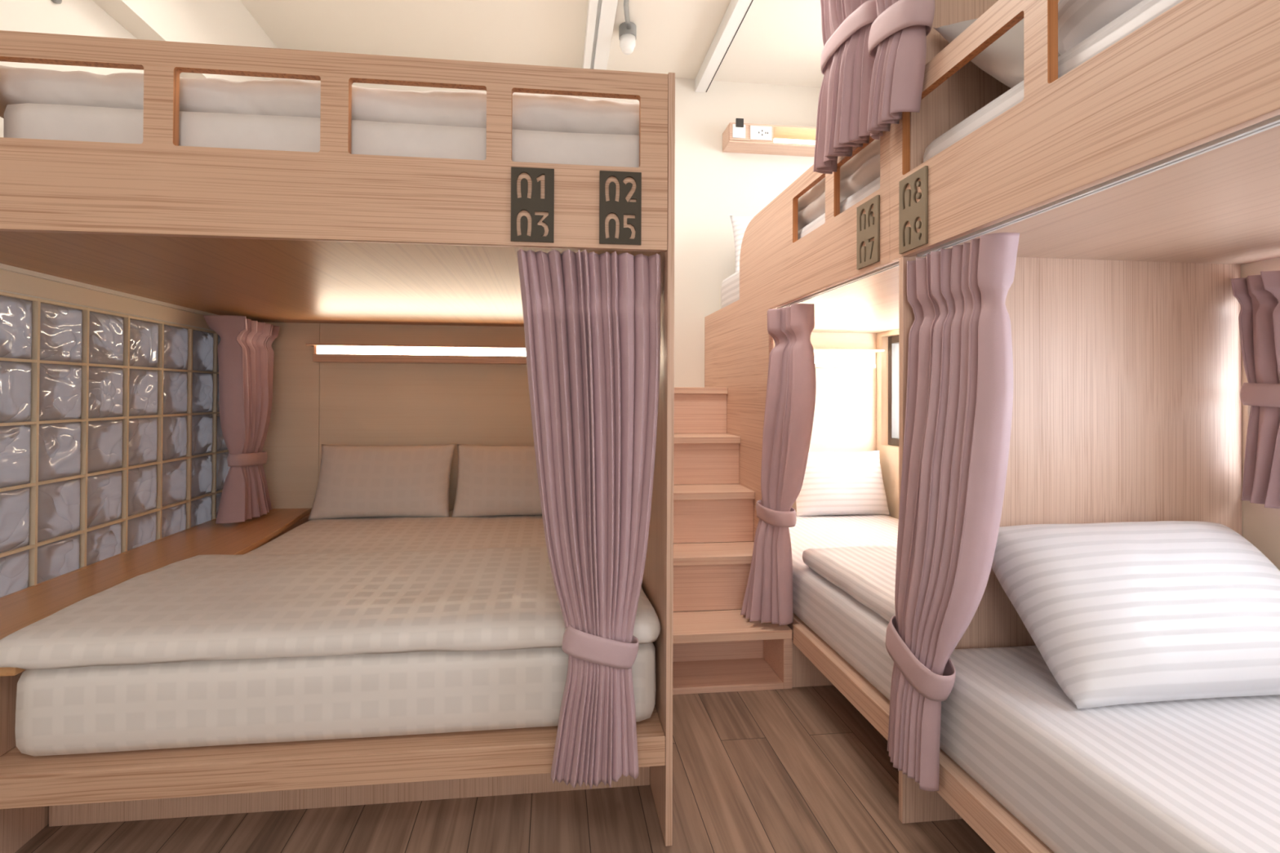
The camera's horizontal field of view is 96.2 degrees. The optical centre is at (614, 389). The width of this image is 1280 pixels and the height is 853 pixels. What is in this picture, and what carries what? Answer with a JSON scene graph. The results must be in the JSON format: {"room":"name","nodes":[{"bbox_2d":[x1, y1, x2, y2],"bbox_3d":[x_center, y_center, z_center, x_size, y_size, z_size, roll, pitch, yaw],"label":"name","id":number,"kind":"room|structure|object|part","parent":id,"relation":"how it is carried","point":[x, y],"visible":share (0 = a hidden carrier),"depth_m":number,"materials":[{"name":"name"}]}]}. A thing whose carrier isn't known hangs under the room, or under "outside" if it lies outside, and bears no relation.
{"room":"dormitory","nodes":[
{"label":"dormitory","id":0,"kind":"room"},
{"bbox_2d":[0,0,214,331],"bbox_3d":[-1.743,-0.410,0.444,0.065,3.080,5.650,0,0,-6],"label":"wall","id":1,"kind":"structure","parent":0,"point":[70,17],"depth_m":1.94,"materials":[{"name":"white paint"}]},
{"bbox_2d":[51,0,62,4],"bbox_3d":[-1.853,-1.304,1.907,0.020,0.036,0.036,0,0,-6],"label":"wall hook","id":2,"kind":"object","parent":1,"relation":"attached to","point":[56,2],"visible":1,"depth_m":1.91,"materials":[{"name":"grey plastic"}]},
{"bbox_2d":[0,269,210,329],"bbox_3d":[-1.888,-0.330,2.111,0.003,0.061,1.998,0,0,-6],"label":"trim","id":3,"kind":"structure","parent":1,"relation":"attached to","point":[12,282],"depth_m":2.07,"materials":[{"name":"beige paint"}]},
{"bbox_2d":[0,262,217,315],"bbox_3d":[-1.892,-0.368,2.196,0.013,0.016,1.828,0,0,-6],"label":"trim","id":4,"kind":"structure","parent":1,"relation":"attached to","point":[5,267],"depth_m":2.06,"materials":[{"name":"beige paint"}]},
{"bbox_2d":[0,291,230,597],"bbox_3d":[-1.925,0.187,2.089,0.044,0.968,1.968,0,0,-6],"label":"window","id":5,"kind":"structure","parent":1,"relation":"in","point":[112,442],"depth_m":2.12,"materials":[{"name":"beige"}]},
{"bbox_2d":[92,0,277,81],"bbox_3d":[-1.652,-1.682,0.463,0.104,0.534,5.648,0,0,-6],"label":"trim","id":6,"kind":"structure","parent":1,"relation":"attached to","point":[220,22],"depth_m":2.49,"materials":[{"name":"white paint"}]},
{"bbox_2d":[14,609,995,852],"bbox_3d":[0.027,1.165,0.623,4.000,0.050,5.850,0,0,-6],"label":"floor","id":7,"kind":"structure","parent":0,"point":[795,770],"depth_m":1.54,"materials":[{"name":"brown wood"}]},
{"bbox_2d":[0,30,675,852],"bbox_3d":[-0.932,0.172,2.351,1.958,1.953,2.022,0,0,-6],"label":"bunk bed","id":8,"kind":"object","parent":7,"relation":"on","point":[331,245],"visible":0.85,"depth_m":1.43,"materials":[{"name":"brown wood"}]},
{"bbox_3d":[-1.573,1.044,2.201,0.028,0.200,1.850,0,0,-6],"label":"support panel","id":9,"kind":"part","parent":8,"relation":"part of","materials":[{"name":"brown wood"}]},
{"bbox_2d":[0,508,311,756],"bbox_3d":[-1.688,0.753,2.127,0.448,0.234,1.998,0,0,-6],"label":"window ledge","id":10,"kind":"object","parent":8,"relation":"on","point":[22,608],"visible":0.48,"depth_m":2.02,"materials":[{"name":"laminate"}]},
{"bbox_3d":[-1.900,0.648,2.088,0.016,0.026,1.966,0,0,-6],"label":"sill","id":11,"kind":"part","parent":10,"relation":"part of","materials":[{"name":"laminate"}]},
{"bbox_2d":[203,315,279,524],"bbox_3d":[-1.839,0.143,2.864,0.186,0.974,0.456,0,0,-8],"label":"curtain","id":12,"kind":"object","parent":8,"relation":"hanging from","point":[246,354],"visible":1,"depth_m":2.73,"materials":[{"name":"fabric"}]},
{"bbox_3d":[-1.817,0.351,3.196,0.380,1.600,0.147,0,0,-6],"label":"headboard","id":13,"kind":"part","parent":8,"relation":"part of","materials":[{"name":"brown wood"}]},
{"bbox_2d":[3,102,639,167],"bbox_3d":[-0.752,-0.560,2.307,1.555,0.217,1.824,0,0,-6],"label":"mattress","id":14,"kind":"object","parent":8,"relation":"on","point":[27,120],"visible":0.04,"depth_m":1.39,"materials":[{"name":"white fabric"}]},
{"bbox_2d":[0,65,639,135],"bbox_3d":[-0.762,-0.728,1.820,1.681,0.114,0.845,0,0,-6],"label":"duvet","id":15,"kind":"object","parent":14,"relation":"on","point":[278,96],"visible":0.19,"depth_m":1.42,"materials":[{"name":"white fabric"}]},
{"bbox_3d":[-0.837,0.903,1.355,1.937,0.073,0.030,0,0,-6],"label":"bed rail","id":16,"kind":"part","parent":8,"relation":"part of","materials":[{"name":"brown wood"}]},
{"bbox_3d":[-0.830,-0.584,1.363,1.939,0.448,0.022,0,0,-6],"label":"guard panel","id":17,"kind":"part","parent":8,"relation":"part of","materials":[{"name":"brown wood"}]},
{"bbox_2d":[14,510,656,756],"bbox_3d":[-0.740,0.761,2.296,1.529,0.229,1.811,0,0,-6],"label":"mattress","id":18,"kind":"object","parent":8,"relation":"on","point":[106,708],"visible":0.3,"depth_m":1.40,"materials":[{"name":"white fabric"}]},
{"bbox_2d":[0,546,660,669],"bbox_3d":[-0.701,0.607,1.774,1.577,0.080,0.802,0,0,-6],"label":"duvet","id":19,"kind":"object","parent":18,"relation":"on","point":[207,606],"visible":0.79,"depth_m":1.48,"materials":[{"name":"white fabric"}]},
{"bbox_2d":[307,444,455,519],"bbox_3d":[-1.205,0.475,3.010,0.703,0.370,0.217,0,0,-4],"label":"pillow","id":20,"kind":"object","parent":18,"relation":"on","point":[354,481],"visible":1,"depth_m":2.95,"materials":[{"name":"white fabric"}]},
{"bbox_2d":[452,444,542,516],"bbox_3d":[-0.501,0.482,3.075,0.707,0.371,0.220,0,0,-2],"label":"pillow","id":21,"kind":"object","parent":18,"relation":"on","point":[492,480],"visible":0.57,"depth_m":2.99,"materials":[{"name":"white fabric"}]},
{"bbox_3d":[-0.687,1.044,1.592,1.587,0.200,0.018,0,0,-6],"label":"kick panel","id":22,"kind":"part","parent":8,"relation":"part of","materials":[{"name":"brown wood"}]},
{"bbox_2d":[305,343,526,364],"bbox_3d":[-0.883,-0.196,3.183,1.545,0.097,0.086,0,0,-6],"label":"light fixture","id":23,"kind":"object","parent":8,"relation":"attached to","point":[320,354],"visible":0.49,"depth_m":3.13,"materials":[{"name":"white plastic"}]},
{"bbox_3d":[-0.843,0.357,3.301,1.576,1.600,0.147,0,0,-6],"label":"headboard","id":24,"kind":"part","parent":8,"relation":"part of","materials":[{"name":"brown wood"}]},
{"bbox_2d":[511,166,554,242],"bbox_3d":[-0.202,-0.456,1.415,0.105,0.182,0.006,0,0,-6],"label":"number plate","id":25,"kind":"object","parent":8,"relation":"attached to","point":[533,204],"visible":1,"depth_m":1.41,"materials":[{"name":"brown metal"}]},
{"bbox_2d":[599,170,641,244],"bbox_3d":[0.015,-0.456,1.438,0.105,0.182,0.006,0,0,-6],"label":"number plate","id":26,"kind":"object","parent":8,"relation":"attached to","point":[622,207],"visible":1,"depth_m":1.44,"materials":[{"name":"brown metal"}]},
{"bbox_3d":[0.041,0.177,2.381,0.018,1.953,1.873,0,0,-6],"label":"panel","id":27,"kind":"part","parent":8,"relation":"part of","materials":[{"name":"brown wood"}]},
{"bbox_2d":[672,386,792,694],"bbox_3d":[0.311,0.571,2.840,0.620,1.174,1.309,0,0,-6],"label":"staircase","id":28,"kind":"structure","parent":7,"relation":"on","point":[714,651],"depth_m":2.42,"materials":[{"name":"laminate"}]},
{"bbox_2d":[704,0,1279,852],"bbox_3d":[1.291,-0.223,1.498,1.030,2.750,4.199,0,0,-6],"label":"bunk bed","id":29,"kind":"object","parent":7,"relation":"on","point":[1123,310],"visible":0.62,"depth_m":1.57,"materials":[{"name":"brown wood"}]},
{"bbox_3d":[0.668,0.175,2.560,0.022,1.966,1.949,0,0,-6],"label":"guard panel","id":30,"kind":"part","parent":29,"relation":"part of","materials":[{"name":"brown wood"}]},
{"bbox_2d":[720,176,879,308],"bbox_3d":[1.196,-0.542,2.510,0.991,0.202,1.778,0,0,-6],"label":"mattress","id":31,"kind":"object","parent":29,"relation":"on","point":[730,287],"visible":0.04,"depth_m":2.18,"materials":[{"name":"white fabric"}]},
{"bbox_2d":[729,215,753,272],"bbox_3d":[0.967,-0.819,3.289,0.605,0.369,0.176,0,0,-2],"label":"pillow","id":32,"kind":"object","parent":31,"relation":"on","point":[740,224],"visible":0.16,"depth_m":3.25,"materials":[{"name":"white fabric"}]},
{"bbox_2d":[797,137,879,231],"bbox_3d":[1.077,-0.733,2.032,0.651,0.177,0.811,0,0,-6],"label":"duvet","id":33,"kind":"object","parent":31,"relation":"on","point":[863,168],"visible":0.13,"depth_m":1.92,"materials":[{"name":"white fabric"}]},
{"bbox_3d":[1.199,1.070,2.293,1.029,0.176,0.018,0,0,-6],"label":"support panel","id":34,"kind":"part","parent":29,"relation":"part of","materials":[{"name":"brown wood"}]},
{"bbox_3d":[1.082,0.367,3.509,1.007,1.600,0.148,0,0,-6],"label":"headboard","id":35,"kind":"part","parent":29,"relation":"part of","materials":[{"name":"wood"}]},
{"bbox_2d":[777,261,898,308],"bbox_3d":[0.761,-0.356,2.026,0.020,0.010,0.920,0,0,-6],"label":"track","id":36,"kind":"object","parent":29,"relation":"attached to","point":[895,264],"visible":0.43,"depth_m":1.90,"materials":[{"name":"white aluminium metal"}]},
{"bbox_2d":[740,303,816,626],"bbox_3d":[0.663,0.292,2.323,0.300,1.257,0.308,0,0,-6],"label":"curtain","id":37,"kind":"object","parent":36,"relation":"hanging from","point":[791,387],"visible":1,"depth_m":2.25,"materials":[{"name":"fabric"}]},
{"bbox_3d":[0.740,0.939,1.882,0.028,0.075,0.681,0,0,-6],"label":"bed rail","id":38,"kind":"part","parent":29,"relation":"part of","materials":[{"name":"brown wood"}]},
{"bbox_2d":[788,511,898,700],"bbox_3d":[1.176,0.806,2.515,0.978,0.208,1.812,0,0,-6],"label":"mattress","id":39,"kind":"object","parent":29,"relation":"on","point":[856,633],"visible":0.23,"depth_m":2.09,"materials":[{"name":"white fabric"}]},
{"bbox_2d":[795,450,890,516],"bbox_3d":[1.294,0.537,3.309,0.560,0.364,0.195,0,0,-6],"label":"pillow","id":40,"kind":"object","parent":39,"relation":"on","point":[834,483],"visible":0.94,"depth_m":3.25,"materials":[{"name":"white fabric"}]},
{"bbox_2d":[802,545,897,622],"bbox_3d":[1.232,0.658,1.997,0.926,0.082,0.728,0,0,-6],"label":"duvet","id":41,"kind":"object","parent":39,"relation":"on","point":[867,574],"visible":0.23,"depth_m":2.01,"materials":[{"name":"white fabric"}]},
{"bbox_2d":[813,348,884,368],"bbox_3d":[1.143,-0.187,3.394,0.900,0.107,0.100,0,0,-6],"label":"shelf","id":42,"kind":"object","parent":29,"relation":"attached to","point":[868,362],"visible":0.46,"depth_m":3.39,"materials":[{"name":"wood"}]},
{"bbox_2d":[856,195,879,269],"bbox_3d":[0.749,-0.463,1.698,0.007,0.190,0.112,0,0,-6],"label":"number plate","id":43,"kind":"object","parent":29,"relation":"attached to","point":[868,225],"visible":1,"depth_m":1.69,"materials":[{"name":"brown"}]},
{"bbox_2d":[898,165,928,253],"bbox_3d":[0.772,-0.462,1.485,0.007,0.194,0.109,0,0,-6],"label":"number plate","id":44,"kind":"object","parent":29,"relation":"attached to","point":[909,210],"visible":1,"depth_m":1.48,"materials":[{"name":"brown metal"}]},
{"bbox_3d":[0.896,0.928,0.436,0.028,0.075,2.189,0,0,-6],"label":"bed rail","id":45,"kind":"part","parent":29,"relation":"part of","materials":[{"name":"brown wood"}]},
{"bbox_2d":[923,0,1183,162],"bbox_3d":[1.411,-0.557,0.521,0.991,0.202,2.127,0,0,-6],"label":"mattress","id":46,"kind":"object","parent":29,"relation":"on","point":[1146,11],"visible":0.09,"depth_m":1.07,"materials":[{"name":"white fabric"}]},
{"bbox_2d":[933,18,1060,88],"bbox_3d":[1.205,-0.811,1.408,0.705,0.314,0.315,0,0,-5],"label":"pillow","id":47,"kind":"object","parent":46,"relation":"on","point":[1002,60],"visible":0.1,"depth_m":1.33,"materials":[{"name":"white fabric"}]},
{"bbox_2d":[1057,0,1142,55],"bbox_3d":[1.394,-0.746,0.559,0.926,0.181,1.405,0,0,-6],"label":"duvet","id":48,"kind":"object","parent":46,"relation":"on","point":[1077,20],"visible":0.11,"depth_m":1.09,"materials":[{"name":"white fabric"}]},
{"bbox_3d":[1.280,-0.222,1.597,1.030,2.750,0.018,0,0,-6],"label":"partition panel","id":49,"kind":"part","parent":29,"relation":"part of","materials":[{"name":"brown wood"}]},
{"bbox_3d":[0.896,-0.595,0.478,0.022,0.461,2.250,0,0,-6],"label":"guard panel","id":50,"kind":"part","parent":29,"relation":"part of","materials":[{"name":"brown wood"}]},
{"bbox_2d":[916,114,1279,257],"bbox_3d":[0.929,-0.367,0.470,0.020,0.010,2.130,0,0,-6],"label":"track","id":51,"kind":"object","parent":29,"relation":"attached to","point":[1273,122],"visible":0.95,"depth_m":0.97,"materials":[{"name":"white metal"}]},
{"bbox_2d":[885,232,1019,791],"bbox_3d":[0.794,0.302,1.387,0.190,1.291,0.290,0,0,2],"label":"curtain","id":52,"kind":"object","parent":51,"relation":"hanging from","point":[958,411],"visible":1,"depth_m":1.35,"materials":[{"name":"fabric"}]},
{"bbox_2d":[939,645,1279,852],"bbox_3d":[1.403,0.781,0.512,0.999,0.223,2.129,0,0,-6],"label":"mattress","id":53,"kind":"object","parent":29,"relation":"on","point":[1193,775],"visible":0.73,"depth_m":1.10,"materials":[{"name":"white fabric"}]},
{"bbox_2d":[991,520,1279,708],"bbox_3d":[1.314,0.517,1.387,0.720,0.355,0.351,0,0,-6],"label":"pillow","id":54,"kind":"object","parent":53,"relation":"on","point":[1122,612],"visible":0.98,"depth_m":1.29,"materials":[{"name":"white fabric"}]},
{"bbox_2d":[240,0,823,87],"bbox_3d":[0.042,-1.980,0.648,4.000,0.080,5.850,0,0,-6],"label":"ceiling","id":55,"kind":"structure","parent":0,"point":[776,42],"depth_m":3.09,"materials":[{"name":"white paint"}]},
{"bbox_2d":[582,0,617,70],"bbox_3d":[0.087,-1.893,1.456,0.135,0.079,4.049,0,0,-6],"label":"track","id":56,"kind":"object","parent":55,"relation":"attached to","point":[601,14],"visible":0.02,"depth_m":2.99,"materials":[{"name":"white plastic"}]},
{"bbox_3d":[0.040,-1.893,1.451,0.040,0.079,4.049,0,0,-6],"label":"rail","id":57,"kind":"part","parent":56,"relation":"part of","materials":[{"name":"white plastic"}]},
{"bbox_2d":[618,0,636,54],"bbox_3d":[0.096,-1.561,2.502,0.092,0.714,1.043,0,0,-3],"label":"bulb","id":58,"kind":"object","parent":55,"relation":"attached to","point":[627,29],"visible":1,"depth_m":2.42,"materials":[{"name":"white glass"}]},
{"bbox_2d":[694,0,753,92],"bbox_3d":[0.748,-1.889,1.528,0.070,0.081,4.049,0,0,-6],"label":"track","id":59,"kind":"object","parent":55,"relation":"attached to","point":[736,11],"visible":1,"depth_m":3.06,"materials":[{"name":"white plastic"}]},
{"bbox_2d":[813,0,883,173],"bbox_3d":[0.715,-1.275,1.823,0.164,1.130,0.516,0,0,-4],"label":"curtain","id":60,"kind":"object","parent":59,"relation":"hanging from","point":[846,66],"visible":0.95,"depth_m":1.67,"materials":[{"name":"fabric"}]},
{"bbox_2d":[866,0,934,139],"bbox_3d":[0.769,-1.268,1.375,0.223,1.151,0.456,0,0,-6],"label":"curtain","id":61,"kind":"object","parent":59,"relation":"hanging from","point":[897,37],"visible":1,"depth_m":1.44,"materials":[{"name":"fabric"}]},
{"bbox_2d":[298,78,820,543],"bbox_3d":[-0.274,-0.379,3.494,4.000,3.080,0.100,0,0,-6],"label":"wall","id":62,"kind":"structure","parent":0,"point":[713,184],"depth_m":3.54,"materials":[{"name":"white paint"}]},
{"bbox_2d":[722,118,816,156],"bbox_3d":[1.130,-1.537,3.520,0.914,0.135,0.165,0,0,-6],"label":"shelf","id":63,"kind":"object","parent":62,"relation":"attached to","point":[738,131],"visible":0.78,"depth_m":3.47,"materials":[{"name":"brown wood"}]},
{"bbox_3d":[0.738,-1.536,3.406,0.078,0.081,0.008,0,0,-6],"label":"socket plate","id":64,"kind":"part","parent":63,"relation":"part of","materials":[{"name":"white plastic"}]},
{"bbox_3d":[0.872,-1.531,3.421,0.132,0.082,0.008,0,0,-6],"label":"socket plate","id":65,"kind":"part","parent":63,"relation":"part of","materials":[{"name":"white plastic"}]},
{"bbox_2d":[875,257,1279,570],"bbox_3d":[1.943,-0.390,0.841,0.120,3.080,5.650,0,0,-6],"label":"wall","id":66,"kind":"structure","parent":0,"point":[1260,525],"depth_m":1.64,"materials":[{"name":"beige paint"}]},
{"bbox_2d":[888,335,898,446],"bbox_3d":[1.716,0.001,2.976,0.050,0.646,0.946,0,0,-6],"label":"window","id":67,"kind":"structure","parent":66,"relation":"in","point":[893,341],"depth_m":3.41,"materials":[{"name":"grey"}]},
{"bbox_3d":[1.715,0.001,2.976,0.005,0.570,0.880,0,0,-6],"label":"pane","id":68,"kind":"part","parent":67,"relation":"part of","materials":[{"name":"white glass"}]},
{"bbox_3d":[1.932,-0.020,0.976,0.050,0.594,1.321,0,0,-6],"label":"window","id":69,"kind":"structure","parent":66,"relation":"in","visible":0},
{"bbox_2d":[1231,270,1279,508],"bbox_3d":[1.773,-0.003,1.419,0.146,0.620,0.394,0,0,-10],"label":"curtain","id":70,"kind":"object","parent":69,"relation":"hanging from","point":[1258,296],"visible":1,"depth_m":1.53,"materials":[{"name":"fabric"}]},
{"bbox_3d":[-0.762,-0.371,1.394,1.780,0.010,0.020,0,0,-6],"label":"track","id":71,"kind":"object","parent":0,"visible":0},
{"bbox_2d":[516,248,661,789],"bbox_3d":[-0.062,0.289,1.438,0.371,1.276,0.211,0,0,-6],"label":"curtain","id":72,"kind":"object","parent":71,"relation":"hanging from","point":[592,320],"visible":1,"depth_m":1.42,"materials":[{"name":"fabric"}]}
]}

